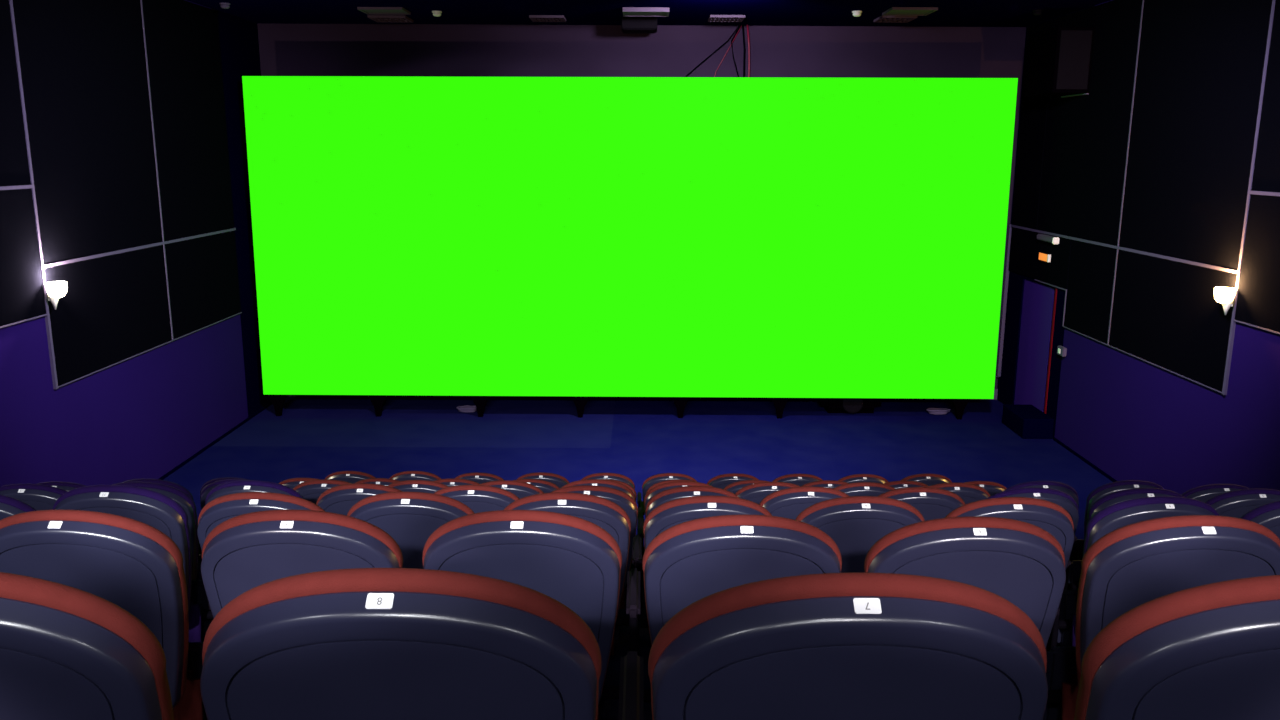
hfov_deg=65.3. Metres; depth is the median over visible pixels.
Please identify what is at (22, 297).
acoustic panel
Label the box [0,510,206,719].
chair
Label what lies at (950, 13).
ceiling
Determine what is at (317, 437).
floor
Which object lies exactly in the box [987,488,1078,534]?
chair
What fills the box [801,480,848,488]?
chair
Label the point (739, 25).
cable
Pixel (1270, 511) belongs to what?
backrest cushion
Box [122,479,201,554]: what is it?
chair
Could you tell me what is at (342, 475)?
backrest cushion
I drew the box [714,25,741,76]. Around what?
cable
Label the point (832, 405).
subwoofer
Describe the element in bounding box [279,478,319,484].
backrest cushion
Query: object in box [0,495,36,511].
backrest cushion
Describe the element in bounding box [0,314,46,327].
trim
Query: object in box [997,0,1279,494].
wall
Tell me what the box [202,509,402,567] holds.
backrest cushion
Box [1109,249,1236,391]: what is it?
acoustic panel
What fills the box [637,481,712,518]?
chair
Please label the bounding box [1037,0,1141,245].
acoustic panel
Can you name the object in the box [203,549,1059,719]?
steps
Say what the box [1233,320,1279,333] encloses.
trim
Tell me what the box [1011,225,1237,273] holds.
trim
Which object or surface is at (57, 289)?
wall sconce
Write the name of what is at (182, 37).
acoustic panel
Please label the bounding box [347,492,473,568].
chair
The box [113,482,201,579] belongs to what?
chair
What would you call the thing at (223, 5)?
smoke detector
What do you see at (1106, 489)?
backrest cushion
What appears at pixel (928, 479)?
chair
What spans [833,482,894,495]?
chair
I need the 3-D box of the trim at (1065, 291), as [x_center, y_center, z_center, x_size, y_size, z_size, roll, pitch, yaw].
[5.242,-0.635,12.325,0.026,0.443,0.015,0,12,0]
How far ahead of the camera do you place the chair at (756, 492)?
5.94 m
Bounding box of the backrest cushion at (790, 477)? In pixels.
[772,474,822,481]
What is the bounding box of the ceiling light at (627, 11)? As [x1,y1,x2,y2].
[623,7,669,16]
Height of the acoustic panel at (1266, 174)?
1.978 m
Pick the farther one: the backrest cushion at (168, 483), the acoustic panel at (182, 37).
the acoustic panel at (182, 37)
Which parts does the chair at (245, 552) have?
number plate, panel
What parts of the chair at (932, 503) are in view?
panel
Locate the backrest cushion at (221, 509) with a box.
[198,492,324,523]
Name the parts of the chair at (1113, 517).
number plate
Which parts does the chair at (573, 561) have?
number plate, panel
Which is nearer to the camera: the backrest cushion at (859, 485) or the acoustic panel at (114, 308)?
the backrest cushion at (859, 485)
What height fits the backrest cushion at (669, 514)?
0.589 m
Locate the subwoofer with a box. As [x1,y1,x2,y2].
[818,398,881,412]
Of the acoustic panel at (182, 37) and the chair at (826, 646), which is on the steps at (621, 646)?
the chair at (826, 646)
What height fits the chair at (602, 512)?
0.951 m
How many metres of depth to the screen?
13.05 m
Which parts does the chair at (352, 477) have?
panel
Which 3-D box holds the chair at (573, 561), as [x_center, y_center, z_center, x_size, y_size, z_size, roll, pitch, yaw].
[-0.306,0.780,2.603,0.523,0.951,0.433,0,12,0]
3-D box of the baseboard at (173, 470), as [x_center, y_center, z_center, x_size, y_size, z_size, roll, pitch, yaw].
[-5.246,1.063,12.095,0.015,0.035,5.320,0,12,0]
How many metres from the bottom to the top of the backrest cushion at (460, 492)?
0.589 m
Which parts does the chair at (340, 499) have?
panel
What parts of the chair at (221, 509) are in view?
panel, number plate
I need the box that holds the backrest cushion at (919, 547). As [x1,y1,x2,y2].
[864,516,1064,572]
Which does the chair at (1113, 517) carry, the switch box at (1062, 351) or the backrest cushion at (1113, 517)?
the backrest cushion at (1113, 517)
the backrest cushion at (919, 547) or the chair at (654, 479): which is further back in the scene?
the chair at (654, 479)
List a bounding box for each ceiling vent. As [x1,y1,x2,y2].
[367,15,413,22]
[529,15,565,21]
[708,15,744,21]
[873,16,916,22]
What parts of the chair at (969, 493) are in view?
panel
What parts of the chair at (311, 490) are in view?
panel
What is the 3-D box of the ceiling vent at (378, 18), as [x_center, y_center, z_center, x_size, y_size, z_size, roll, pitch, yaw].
[-3.236,-4.432,12.989,0.480,0.030,0.480,0,12,0]
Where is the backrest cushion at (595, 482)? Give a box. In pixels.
[561,479,634,500]
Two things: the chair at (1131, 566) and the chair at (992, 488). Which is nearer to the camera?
the chair at (1131, 566)
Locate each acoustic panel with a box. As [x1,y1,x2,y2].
[0,0,30,186]
[0,188,45,325]
[12,0,162,264]
[44,245,171,385]
[142,0,233,240]
[165,230,240,338]
[1008,227,1071,288]
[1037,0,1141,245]
[1064,240,1116,343]
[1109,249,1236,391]
[1119,0,1271,269]
[1235,194,1279,331]
[1251,0,1279,192]
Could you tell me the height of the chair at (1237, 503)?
0.956 m
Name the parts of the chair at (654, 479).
armrest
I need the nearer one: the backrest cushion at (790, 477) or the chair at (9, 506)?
the chair at (9, 506)
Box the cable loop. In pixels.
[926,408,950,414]
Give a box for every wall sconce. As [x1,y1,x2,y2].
[45,281,66,309]
[1214,287,1235,314]
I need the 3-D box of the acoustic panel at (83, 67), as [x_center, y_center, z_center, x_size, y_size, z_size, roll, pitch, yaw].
[-5.227,-2.358,9.570,0.016,2.670,2.258,0,12,0]
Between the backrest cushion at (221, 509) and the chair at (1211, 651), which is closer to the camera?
the chair at (1211, 651)
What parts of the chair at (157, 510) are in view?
number plate, panel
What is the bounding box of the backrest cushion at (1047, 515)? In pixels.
[945,497,1073,530]
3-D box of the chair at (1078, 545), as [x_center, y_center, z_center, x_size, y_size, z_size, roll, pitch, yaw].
[2.919,1.147,6.213,0.523,0.951,0.433,0,12,0]
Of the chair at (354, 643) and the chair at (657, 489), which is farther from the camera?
the chair at (657, 489)
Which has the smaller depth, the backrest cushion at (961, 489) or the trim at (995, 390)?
the backrest cushion at (961, 489)
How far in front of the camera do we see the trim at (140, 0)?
10.78 m
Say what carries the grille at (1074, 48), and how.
attached to the wall speaker
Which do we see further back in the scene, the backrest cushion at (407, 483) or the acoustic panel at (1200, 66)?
the acoustic panel at (1200, 66)
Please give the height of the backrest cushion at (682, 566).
0.589 m
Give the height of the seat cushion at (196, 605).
0.260 m
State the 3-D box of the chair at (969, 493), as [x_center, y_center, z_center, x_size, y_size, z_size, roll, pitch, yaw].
[1.857,1.160,6.217,0.523,0.951,0.433,0,12,0]
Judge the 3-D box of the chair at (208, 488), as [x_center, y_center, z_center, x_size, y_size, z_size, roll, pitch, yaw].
[-2.429,1.139,6.218,0.523,0.951,0.433,0,12,0]
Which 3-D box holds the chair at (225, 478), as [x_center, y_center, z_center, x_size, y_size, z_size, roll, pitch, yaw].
[-2.962,1.271,7.424,0.523,0.951,0.433,0,12,0]
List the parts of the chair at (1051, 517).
number plate, panel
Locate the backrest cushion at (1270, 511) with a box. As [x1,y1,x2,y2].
[1241,501,1279,520]
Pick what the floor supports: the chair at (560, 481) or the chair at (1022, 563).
the chair at (560, 481)
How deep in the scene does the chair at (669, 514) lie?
3.54 m
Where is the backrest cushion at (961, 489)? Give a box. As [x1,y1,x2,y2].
[928,483,989,496]
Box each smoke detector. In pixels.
[219,2,230,8]
[432,10,441,16]
[852,10,861,16]
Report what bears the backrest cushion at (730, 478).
on the chair at (720, 481)
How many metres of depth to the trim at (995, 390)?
14.70 m
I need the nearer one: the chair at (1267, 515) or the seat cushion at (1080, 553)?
the chair at (1267, 515)
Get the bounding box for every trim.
[0,185,32,189]
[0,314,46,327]
[9,0,57,388]
[44,228,235,267]
[58,312,241,387]
[140,0,173,339]
[349,389,997,399]
[997,224,1011,376]
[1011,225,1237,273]
[1034,279,1066,290]
[1062,291,1066,325]
[1063,326,1221,392]
[1107,0,1143,344]
[1222,0,1275,394]
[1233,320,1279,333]
[1249,191,1279,195]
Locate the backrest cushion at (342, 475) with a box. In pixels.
[324,471,374,479]
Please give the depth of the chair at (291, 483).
7.14 m
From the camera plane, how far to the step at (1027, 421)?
12.76 m
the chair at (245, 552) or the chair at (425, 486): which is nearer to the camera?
the chair at (245, 552)
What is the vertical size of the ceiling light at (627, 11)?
0.050 m
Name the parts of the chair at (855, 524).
panel, number plate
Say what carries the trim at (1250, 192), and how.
attached to the wall at (1130, 417)
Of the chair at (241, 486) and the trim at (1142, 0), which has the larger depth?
the trim at (1142, 0)
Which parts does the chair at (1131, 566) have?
panel, number plate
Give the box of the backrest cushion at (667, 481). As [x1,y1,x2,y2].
[646,480,695,493]
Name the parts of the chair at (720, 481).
panel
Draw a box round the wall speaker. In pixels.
[1024,27,1094,97]
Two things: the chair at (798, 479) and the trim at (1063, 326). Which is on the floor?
the chair at (798, 479)
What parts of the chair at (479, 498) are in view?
panel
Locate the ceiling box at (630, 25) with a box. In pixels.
[622,17,656,33]
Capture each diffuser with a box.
[363,10,405,13]
[625,12,666,15]
[886,10,932,14]
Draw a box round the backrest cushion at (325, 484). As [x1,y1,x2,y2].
[293,479,351,489]
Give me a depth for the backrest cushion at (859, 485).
5.94 m
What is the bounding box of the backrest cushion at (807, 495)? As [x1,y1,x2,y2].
[759,486,849,505]
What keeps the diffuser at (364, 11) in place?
attached to the recessed light at (367, 10)
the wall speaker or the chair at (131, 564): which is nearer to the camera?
the chair at (131, 564)
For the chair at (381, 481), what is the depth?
7.14 m
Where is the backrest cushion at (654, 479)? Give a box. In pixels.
[642,473,696,493]
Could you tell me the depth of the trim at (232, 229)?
10.25 m
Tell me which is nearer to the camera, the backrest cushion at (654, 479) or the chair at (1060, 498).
the chair at (1060, 498)
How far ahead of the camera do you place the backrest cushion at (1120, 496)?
4.74 m
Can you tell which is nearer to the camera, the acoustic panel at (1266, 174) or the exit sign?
the acoustic panel at (1266, 174)
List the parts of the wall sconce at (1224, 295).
lamp shade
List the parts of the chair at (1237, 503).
panel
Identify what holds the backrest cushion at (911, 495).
on the chair at (932, 503)
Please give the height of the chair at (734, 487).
0.951 m
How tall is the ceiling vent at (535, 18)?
0.030 m
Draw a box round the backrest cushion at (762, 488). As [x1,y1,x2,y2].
[735,482,800,495]
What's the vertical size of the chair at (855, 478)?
0.951 m
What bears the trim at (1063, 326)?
attached to the wall at (1130, 417)
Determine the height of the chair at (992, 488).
0.956 m
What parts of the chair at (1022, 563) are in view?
panel, number plate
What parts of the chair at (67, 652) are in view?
panel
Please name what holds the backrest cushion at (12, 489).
on the chair at (40, 497)
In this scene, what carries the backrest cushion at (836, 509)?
on the chair at (855, 524)
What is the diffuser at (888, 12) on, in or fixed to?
attached to the recessed light at (894, 11)
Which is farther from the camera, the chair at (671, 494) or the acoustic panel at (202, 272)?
the acoustic panel at (202, 272)
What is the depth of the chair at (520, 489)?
5.94 m
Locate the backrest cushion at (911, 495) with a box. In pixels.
[877,487,964,504]
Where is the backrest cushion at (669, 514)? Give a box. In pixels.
[643,496,771,546]
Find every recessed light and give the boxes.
[357,7,410,14]
[882,7,937,15]
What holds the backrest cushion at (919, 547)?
on the chair at (1022, 563)
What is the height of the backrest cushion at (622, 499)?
0.589 m
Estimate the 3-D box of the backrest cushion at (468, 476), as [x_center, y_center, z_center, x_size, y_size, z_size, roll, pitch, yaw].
[-1.359,1.216,8.479,0.483,0.589,0.170,0,12,0]
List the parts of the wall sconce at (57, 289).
lamp shade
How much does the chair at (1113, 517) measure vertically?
0.951 m
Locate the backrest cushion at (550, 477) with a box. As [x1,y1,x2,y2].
[517,472,568,482]
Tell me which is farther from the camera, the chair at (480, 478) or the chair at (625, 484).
the chair at (480, 478)
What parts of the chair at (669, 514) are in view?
armrest, panel, number plate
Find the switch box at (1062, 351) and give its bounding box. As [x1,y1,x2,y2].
[1057,345,1066,356]
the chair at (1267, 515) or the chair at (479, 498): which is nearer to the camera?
the chair at (1267, 515)
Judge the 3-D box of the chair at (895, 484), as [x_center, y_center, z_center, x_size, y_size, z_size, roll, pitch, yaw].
[1.872,1.294,7.423,0.523,0.951,0.433,0,12,0]
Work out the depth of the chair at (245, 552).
2.34 m
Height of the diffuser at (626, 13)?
0.042 m
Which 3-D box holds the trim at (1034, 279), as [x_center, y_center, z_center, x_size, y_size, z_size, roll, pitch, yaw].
[5.244,-0.960,12.765,0.026,0.012,1.010,0,12,0]
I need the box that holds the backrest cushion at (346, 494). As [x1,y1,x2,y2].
[316,483,402,504]
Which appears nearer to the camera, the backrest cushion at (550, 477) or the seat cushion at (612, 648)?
the seat cushion at (612, 648)
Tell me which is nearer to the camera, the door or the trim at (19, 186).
the trim at (19, 186)
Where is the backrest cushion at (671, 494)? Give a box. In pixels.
[646,486,738,516]
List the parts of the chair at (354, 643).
number plate, panel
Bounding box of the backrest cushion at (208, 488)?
[201,479,244,495]
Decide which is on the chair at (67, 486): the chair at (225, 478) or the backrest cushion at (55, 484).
the backrest cushion at (55, 484)
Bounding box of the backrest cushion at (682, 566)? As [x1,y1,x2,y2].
[642,515,841,644]
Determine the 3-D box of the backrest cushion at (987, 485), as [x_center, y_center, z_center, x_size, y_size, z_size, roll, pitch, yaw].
[2.439,1.142,7.280,0.483,0.589,0.170,0,12,0]
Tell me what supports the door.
in the wall at (1130, 417)
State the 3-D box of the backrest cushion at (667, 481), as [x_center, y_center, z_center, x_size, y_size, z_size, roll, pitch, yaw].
[0.281,1.131,7.280,0.483,0.589,0.170,0,12,0]
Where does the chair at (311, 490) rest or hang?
on the steps at (621, 646)
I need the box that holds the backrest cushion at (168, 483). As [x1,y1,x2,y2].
[122,479,192,498]
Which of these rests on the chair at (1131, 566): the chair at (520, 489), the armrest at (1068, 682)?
the armrest at (1068, 682)
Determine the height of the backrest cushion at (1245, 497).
0.589 m
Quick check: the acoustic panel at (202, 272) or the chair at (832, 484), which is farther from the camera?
the acoustic panel at (202, 272)
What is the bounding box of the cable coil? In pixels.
[456,405,476,412]
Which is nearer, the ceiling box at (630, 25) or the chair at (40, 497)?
the chair at (40, 497)
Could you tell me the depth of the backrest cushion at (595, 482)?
5.94 m
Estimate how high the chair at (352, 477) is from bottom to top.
0.951 m
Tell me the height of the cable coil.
0.069 m
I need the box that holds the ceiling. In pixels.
[188,0,1109,26]
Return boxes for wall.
[0,0,270,486]
[257,23,1025,388]
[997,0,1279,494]
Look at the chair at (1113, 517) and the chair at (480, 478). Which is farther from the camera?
the chair at (480, 478)
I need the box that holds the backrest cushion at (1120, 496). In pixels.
[1087,488,1182,523]
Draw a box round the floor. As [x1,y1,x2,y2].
[163,396,1112,539]
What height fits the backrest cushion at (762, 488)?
0.589 m
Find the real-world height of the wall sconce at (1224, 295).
0.240 m
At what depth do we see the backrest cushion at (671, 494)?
4.74 m
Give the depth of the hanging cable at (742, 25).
13.62 m
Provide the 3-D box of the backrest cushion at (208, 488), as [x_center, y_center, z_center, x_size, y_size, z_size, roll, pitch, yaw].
[-2.409,0.984,6.074,0.483,0.589,0.170,0,12,0]
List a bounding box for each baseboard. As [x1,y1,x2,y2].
[159,402,271,479]
[1053,437,1117,481]
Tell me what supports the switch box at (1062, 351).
attached to the wall at (1130, 417)
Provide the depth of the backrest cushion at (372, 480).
7.15 m
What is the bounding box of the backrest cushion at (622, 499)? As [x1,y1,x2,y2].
[550,485,637,570]
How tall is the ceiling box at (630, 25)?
0.150 m
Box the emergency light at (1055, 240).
[1037,234,1058,243]
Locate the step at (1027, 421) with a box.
[1002,404,1053,438]
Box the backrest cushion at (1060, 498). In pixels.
[987,488,1077,509]
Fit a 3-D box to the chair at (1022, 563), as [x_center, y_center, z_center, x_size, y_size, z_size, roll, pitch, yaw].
[0.765,0.796,2.605,0.523,0.951,0.433,0,12,0]
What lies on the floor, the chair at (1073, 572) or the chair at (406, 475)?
the chair at (406, 475)
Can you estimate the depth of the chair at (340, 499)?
4.74 m
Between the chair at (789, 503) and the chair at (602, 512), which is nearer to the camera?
the chair at (602, 512)
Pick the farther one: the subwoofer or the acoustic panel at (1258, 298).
the subwoofer
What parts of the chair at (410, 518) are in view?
number plate, panel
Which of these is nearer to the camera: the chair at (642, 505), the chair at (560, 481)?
the chair at (642, 505)
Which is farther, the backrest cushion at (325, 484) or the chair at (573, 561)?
the backrest cushion at (325, 484)
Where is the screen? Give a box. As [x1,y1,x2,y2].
[242,76,1017,418]
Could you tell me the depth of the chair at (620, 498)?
4.76 m
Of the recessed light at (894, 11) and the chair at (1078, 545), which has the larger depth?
the recessed light at (894, 11)
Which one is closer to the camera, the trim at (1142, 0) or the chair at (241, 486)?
the chair at (241, 486)
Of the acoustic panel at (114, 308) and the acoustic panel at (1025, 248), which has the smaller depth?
the acoustic panel at (114, 308)
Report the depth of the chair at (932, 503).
4.74 m
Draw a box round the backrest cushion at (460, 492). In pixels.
[433,485,518,500]
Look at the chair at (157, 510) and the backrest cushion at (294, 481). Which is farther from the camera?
the backrest cushion at (294, 481)
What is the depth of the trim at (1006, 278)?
14.34 m
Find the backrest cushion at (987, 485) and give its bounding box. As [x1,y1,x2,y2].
[964,481,1006,489]
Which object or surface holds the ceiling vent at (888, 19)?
in the ceiling
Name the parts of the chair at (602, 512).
number plate, panel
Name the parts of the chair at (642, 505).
armrest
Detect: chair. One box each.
[0,484,67,510]
[0,495,36,519]
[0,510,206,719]
[0,572,173,719]
[39,482,84,490]
[53,485,213,641]
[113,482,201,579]
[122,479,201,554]
[197,492,324,549]
[200,477,247,499]
[200,479,244,508]
[200,568,600,719]
[201,509,402,617]
[205,480,303,504]
[279,478,319,488]
[293,479,351,503]
[316,483,402,515]
[324,471,374,483]
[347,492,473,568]
[356,478,398,485]
[388,480,448,493]
[389,471,440,480]
[422,510,621,719]
[433,478,478,486]
[433,485,518,512]
[455,473,503,483]
[479,480,543,498]
[504,492,630,655]
[512,479,559,492]
[517,472,568,487]
[550,485,637,608]
[561,479,634,562]
[581,473,634,489]
[602,479,636,501]
[618,573,1047,719]
[626,515,841,702]
[632,496,771,655]
[637,473,696,507]
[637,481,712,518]
[637,486,738,608]
[640,480,695,554]
[707,473,758,488]
[724,480,769,493]
[735,482,800,503]
[759,486,849,519]
[772,474,822,485]
[795,496,924,572]
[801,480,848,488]
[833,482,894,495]
[838,474,887,483]
[864,516,1065,647]
[877,487,964,520]
[883,481,927,488]
[900,474,951,485]
[928,483,989,503]
[945,497,1073,570]
[964,481,1006,495]
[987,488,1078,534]
[1004,481,1078,507]
[1043,515,1279,719]
[1046,496,1218,654]
[1063,488,1182,592]
[1070,480,1163,561]
[1074,575,1279,719]
[1182,484,1248,502]
[1205,489,1279,517]
[1241,501,1279,538]
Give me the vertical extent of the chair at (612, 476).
0.951 m
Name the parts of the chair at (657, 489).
armrest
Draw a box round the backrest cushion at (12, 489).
[0,484,67,494]
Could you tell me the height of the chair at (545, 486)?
0.951 m
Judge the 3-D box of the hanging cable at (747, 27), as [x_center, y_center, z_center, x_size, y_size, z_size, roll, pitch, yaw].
[1.472,-3.928,13.682,0.067,1.262,0.027,0,12,0]
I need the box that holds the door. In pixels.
[1014,279,1056,413]
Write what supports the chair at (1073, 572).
on the steps at (621, 646)
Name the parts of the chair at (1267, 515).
panel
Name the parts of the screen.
frame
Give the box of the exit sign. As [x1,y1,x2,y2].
[1039,252,1050,262]
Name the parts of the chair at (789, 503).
panel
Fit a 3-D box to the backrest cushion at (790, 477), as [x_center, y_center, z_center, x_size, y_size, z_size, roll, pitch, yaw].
[1.333,1.225,8.478,0.483,0.589,0.170,0,12,0]
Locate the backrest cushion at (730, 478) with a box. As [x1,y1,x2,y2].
[707,473,758,483]
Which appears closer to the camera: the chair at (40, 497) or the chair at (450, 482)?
the chair at (40, 497)
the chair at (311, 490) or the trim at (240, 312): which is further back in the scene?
the trim at (240, 312)
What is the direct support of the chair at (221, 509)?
on the steps at (621, 646)
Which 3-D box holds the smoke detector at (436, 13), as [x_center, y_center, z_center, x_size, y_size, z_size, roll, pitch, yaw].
[-2.508,-4.277,12.352,0.124,0.065,0.124,0,12,0]
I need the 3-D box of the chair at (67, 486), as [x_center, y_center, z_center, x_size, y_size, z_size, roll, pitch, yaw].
[-3.498,1.155,6.222,0.523,0.951,0.433,0,12,0]
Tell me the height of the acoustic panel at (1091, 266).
1.079 m
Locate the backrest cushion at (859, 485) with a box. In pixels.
[833,482,894,489]
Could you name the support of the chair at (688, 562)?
on the steps at (621, 646)
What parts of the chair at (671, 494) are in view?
armrest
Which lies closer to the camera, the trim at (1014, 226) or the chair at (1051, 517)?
the chair at (1051, 517)
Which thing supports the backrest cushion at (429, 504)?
on the chair at (410, 518)
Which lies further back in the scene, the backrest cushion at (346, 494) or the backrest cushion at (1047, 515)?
the backrest cushion at (346, 494)
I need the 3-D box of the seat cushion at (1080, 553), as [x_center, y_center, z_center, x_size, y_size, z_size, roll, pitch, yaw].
[2.938,1.311,6.304,0.350,0.260,0.130,0,12,0]
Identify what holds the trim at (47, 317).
attached to the wall at (141, 416)
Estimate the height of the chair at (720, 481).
0.951 m
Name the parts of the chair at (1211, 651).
panel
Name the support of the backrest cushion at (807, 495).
on the chair at (789, 503)
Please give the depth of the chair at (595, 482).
5.94 m
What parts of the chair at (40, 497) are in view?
panel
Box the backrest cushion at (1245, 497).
[1205,489,1279,505]
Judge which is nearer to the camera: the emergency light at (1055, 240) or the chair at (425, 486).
the chair at (425, 486)
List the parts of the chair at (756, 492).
panel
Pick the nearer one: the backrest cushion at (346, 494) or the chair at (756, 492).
the backrest cushion at (346, 494)
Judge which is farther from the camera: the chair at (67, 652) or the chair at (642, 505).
the chair at (642, 505)
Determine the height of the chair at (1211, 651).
0.956 m
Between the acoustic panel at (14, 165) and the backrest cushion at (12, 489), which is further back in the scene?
the acoustic panel at (14, 165)
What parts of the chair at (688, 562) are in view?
armrest, panel, number plate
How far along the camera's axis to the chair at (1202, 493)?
5.94 m
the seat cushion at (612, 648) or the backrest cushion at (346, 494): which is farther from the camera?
the backrest cushion at (346, 494)
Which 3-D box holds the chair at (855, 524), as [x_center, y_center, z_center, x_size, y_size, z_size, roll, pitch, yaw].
[0.773,0.912,3.807,0.523,0.951,0.433,0,12,0]
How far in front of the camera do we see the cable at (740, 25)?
13.62 m
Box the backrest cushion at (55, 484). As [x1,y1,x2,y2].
[39,482,84,487]
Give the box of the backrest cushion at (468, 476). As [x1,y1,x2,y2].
[455,473,503,479]
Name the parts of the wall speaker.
mount rail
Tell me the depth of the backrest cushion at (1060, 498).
4.73 m
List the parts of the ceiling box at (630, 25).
lid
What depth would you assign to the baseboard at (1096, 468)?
11.74 m
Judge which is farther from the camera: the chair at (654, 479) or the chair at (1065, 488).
the chair at (654, 479)
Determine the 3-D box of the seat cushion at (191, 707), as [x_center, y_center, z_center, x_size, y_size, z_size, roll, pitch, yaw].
[-1.355,0.945,2.695,0.350,0.260,0.130,0,12,0]
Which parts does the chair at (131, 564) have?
number plate, panel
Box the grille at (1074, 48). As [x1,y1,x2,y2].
[1056,30,1092,88]
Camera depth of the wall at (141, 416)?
10.76 m
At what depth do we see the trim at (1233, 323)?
8.63 m
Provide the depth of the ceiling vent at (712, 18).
12.68 m
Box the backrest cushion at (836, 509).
[795,496,924,521]
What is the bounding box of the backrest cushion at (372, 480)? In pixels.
[356,478,398,482]
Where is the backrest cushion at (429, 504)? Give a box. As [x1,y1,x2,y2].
[347,492,473,515]
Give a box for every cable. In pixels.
[685,25,739,76]
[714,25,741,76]
[731,25,740,76]
[742,25,744,76]
[746,25,749,76]
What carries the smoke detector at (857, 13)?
attached to the ceiling
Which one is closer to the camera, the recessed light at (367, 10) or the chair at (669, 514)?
the chair at (669, 514)
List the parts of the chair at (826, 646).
armrest, panel, number plate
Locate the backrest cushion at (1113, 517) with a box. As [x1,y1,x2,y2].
[1083,496,1218,556]
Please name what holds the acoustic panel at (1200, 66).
attached to the wall at (1130, 417)
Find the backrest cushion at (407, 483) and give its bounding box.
[388,480,448,487]
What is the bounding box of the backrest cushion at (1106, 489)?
[1084,480,1163,540]
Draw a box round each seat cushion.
[173,669,203,719]
[189,599,202,641]
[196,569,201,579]
[610,636,613,655]
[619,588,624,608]
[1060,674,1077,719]
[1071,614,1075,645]
[1078,551,1082,559]

